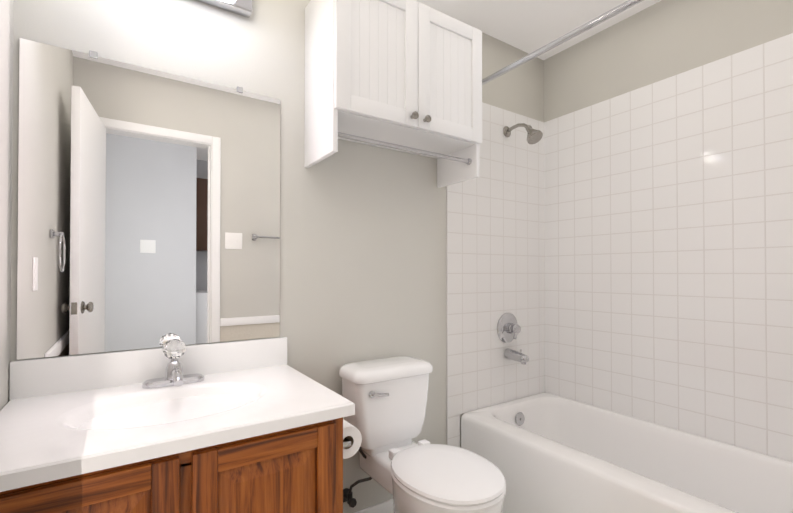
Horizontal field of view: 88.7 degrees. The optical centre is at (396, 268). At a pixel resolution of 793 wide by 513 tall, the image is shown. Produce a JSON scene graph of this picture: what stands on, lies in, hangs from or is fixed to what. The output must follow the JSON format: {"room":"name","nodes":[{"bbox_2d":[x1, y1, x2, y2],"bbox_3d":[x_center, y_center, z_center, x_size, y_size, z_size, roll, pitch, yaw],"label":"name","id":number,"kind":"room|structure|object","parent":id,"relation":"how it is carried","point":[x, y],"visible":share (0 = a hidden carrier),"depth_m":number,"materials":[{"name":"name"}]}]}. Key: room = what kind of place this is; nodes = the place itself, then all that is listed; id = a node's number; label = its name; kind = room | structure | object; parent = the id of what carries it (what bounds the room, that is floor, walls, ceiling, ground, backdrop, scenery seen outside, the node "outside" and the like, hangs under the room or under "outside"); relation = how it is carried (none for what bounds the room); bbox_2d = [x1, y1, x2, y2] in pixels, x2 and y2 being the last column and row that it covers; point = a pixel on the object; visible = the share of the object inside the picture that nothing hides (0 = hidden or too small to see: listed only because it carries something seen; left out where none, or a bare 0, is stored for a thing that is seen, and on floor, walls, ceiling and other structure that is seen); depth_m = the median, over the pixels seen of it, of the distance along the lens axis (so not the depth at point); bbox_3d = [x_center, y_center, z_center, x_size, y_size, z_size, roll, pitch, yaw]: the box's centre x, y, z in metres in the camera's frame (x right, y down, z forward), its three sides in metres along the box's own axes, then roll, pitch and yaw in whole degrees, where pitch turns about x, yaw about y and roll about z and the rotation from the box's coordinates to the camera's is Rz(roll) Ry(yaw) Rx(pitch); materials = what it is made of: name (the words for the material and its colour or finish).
{"room":"bathroom","nodes":[
{"label":"bathroom","id":0,"kind":"room"},
{"bbox_2d":[0,0,13,410],"bbox_3d":[-0.137,-0.084,-0.369,0.110,2.393,3.520,0,-1,-34],"label":"wall","id":1,"kind":"structure","parent":0,"point":[6,59],"depth_m":1.07,"materials":[{"name":"paint"}]},
{"bbox_2d":[10,0,543,512],"bbox_3d":[-0.122,-0.062,1.822,2.566,2.393,0.110,0,-1,-34],"label":"wall","id":2,"kind":"structure","parent":0,"point":[362,252],"depth_m":1.64,"materials":[{"name":"paint"}]},
{"bbox_2d":[17,38,279,359],"bbox_3d":[-0.747,-0.201,1.334,0.735,0.910,0.008,0,-1,-34],"label":"mirror","id":3,"kind":"object","parent":2,"relation":"attached to","point":[148,208],"visible":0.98,"depth_m":1.29,"materials":[{"name":"clear glass"}]},
{"bbox_2d":[196,0,251,17],"bbox_3d":[-0.708,-0.976,1.282,0.510,0.120,0.152,0,-1,-34],"label":"vanity light","id":4,"kind":"object","parent":2,"relation":"attached to","point":[242,7],"visible":0.96,"depth_m":1.43,"materials":[{"name":"silver metal"}]},
{"bbox_2d":[354,498,392,512],"bbox_3d":[-0.093,1.079,1.757,0.820,0.110,0.011,0,-1,-34],"label":"baseboard","id":5,"kind":"structure","parent":2,"relation":"attached to","point":[385,506],"depth_m":1.76,"materials":[{"name":"white"}]},
{"bbox_2d":[304,0,481,187],"bbox_3d":[0.012,-0.712,1.660,0.690,0.630,0.316,0,-1,-34],"label":"upper cabinet","id":6,"kind":"object","parent":2,"relation":"attached to","point":[402,75],"visible":1,"depth_m":1.53,"materials":[{"name":"white wood"}]},
{"bbox_2d":[446,415,459,447],"bbox_3d":[0.281,0.933,2.010,0.082,0.407,0.008,0,-1,-34],"label":"wall tiles","id":7,"kind":"structure","parent":2,"relation":"attached to","point":[453,431],"depth_m":2.01,"materials":[{"name":"white tile"}]},
{"bbox_2d":[446,102,544,417],"bbox_3d":[0.564,-0.073,2.208,0.760,1.608,0.008,0,-1,-34],"label":"wall tiles","id":8,"kind":"structure","parent":2,"relation":"attached to","point":[495,247],"depth_m":2.19,"materials":[{"name":"white tile"}]},
{"bbox_2d":[497,313,520,342],"bbox_3d":[0.631,0.323,2.195,0.164,0.164,0.083,0,-1,-34],"label":"shower valve","id":9,"kind":"object","parent":8,"relation":"attached to","point":[508,328],"visible":1,"depth_m":2.20,"materials":[{"name":"silver metal"}]},
{"bbox_2d":[504,348,528,364],"bbox_3d":[0.645,0.464,2.173,0.056,0.074,0.138,0,-1,-34],"label":"tub spout","id":10,"kind":"object","parent":8,"relation":"attached to","point":[517,356],"visible":1,"depth_m":2.15,"materials":[{"name":"silver metal"}]},
{"bbox_2d":[503,123,542,143],"bbox_3d":[0.669,-0.717,2.149,0.082,0.141,0.224,0,-1,-34],"label":"shower head","id":11,"kind":"object","parent":8,"relation":"attached to","point":[534,136],"visible":1,"depth_m":2.10},
{"bbox_2d":[416,0,660,59],"bbox_3d":[1.478,-1.319,0.786,4.066,0.100,3.630,0,-1,-34],"label":"ceiling","id":12,"kind":"structure","parent":0,"point":[529,26],"depth_m":2.02,"materials":[{"name":"paint"}]},
{"bbox_2d":[544,0,792,121],"bbox_3d":[1.351,-0.062,1.825,0.110,2.393,1.520,0,-1,-34],"label":"wall","id":13,"kind":"structure","parent":0,"point":[660,40],"depth_m":1.92,"materials":[{"name":"paint"}]},
{"bbox_2d":[544,33,792,461],"bbox_3d":[1.302,-0.077,1.793,0.008,1.608,1.519,0,-1,-34],"label":"wall tile","id":14,"kind":"structure","parent":13,"relation":"attached to","point":[668,212],"depth_m":1.82,"materials":[{"name":"white tile"}]},
{"bbox_3d":[1.478,1.174,0.762,4.066,0.100,3.630,0,-1,-34],"label":"floor","id":15,"kind":"structure","parent":0,"visible":0},
{"bbox_2d":[0,337,361,512],"bbox_3d":[-0.554,0.673,1.120,0.852,0.909,0.563,0,-1,-34],"label":"bathroom vanity","id":16,"kind":"object","parent":15,"relation":"on","point":[243,426],"visible":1,"depth_m":1.00,"materials":[{"name":"brown wood"}]},
{"bbox_2d":[339,356,505,512],"bbox_3d":[0.090,0.759,1.490,0.389,0.748,0.660,0,-1,-34],"label":"toilet","id":17,"kind":"object","parent":15,"relation":"on","point":[387,397],"visible":0.94,"depth_m":1.53,"materials":[{"name":"white ceramic"}]},
{"bbox_2d":[461,392,792,512],"bbox_3d":[1.017,0.926,1.592,0.674,0.412,1.500,0,-1,-34],"label":"bathtub","id":18,"kind":"object","parent":15,"relation":"on","point":[544,452],"visible":0.96,"depth_m":1.70,"materials":[{"name":"white ceramic"}]},
{"bbox_3d":[0.828,-0.075,0.497,2.456,2.393,0.110,0,-1,-34],"label":"wall","id":19,"kind":"structure","parent":0,"visible":0},
{"bbox_2d":[482,0,643,84],"bbox_3d":[0.753,-0.899,1.435,0.056,0.056,1.519,0,-1,-34],"label":"shower curtain rod","id":20,"kind":"object","parent":19,"relation":"attached to","point":[618,9],"visible":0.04,"depth_m":1.57,"materials":[{"name":"silver metal"}]}
]}

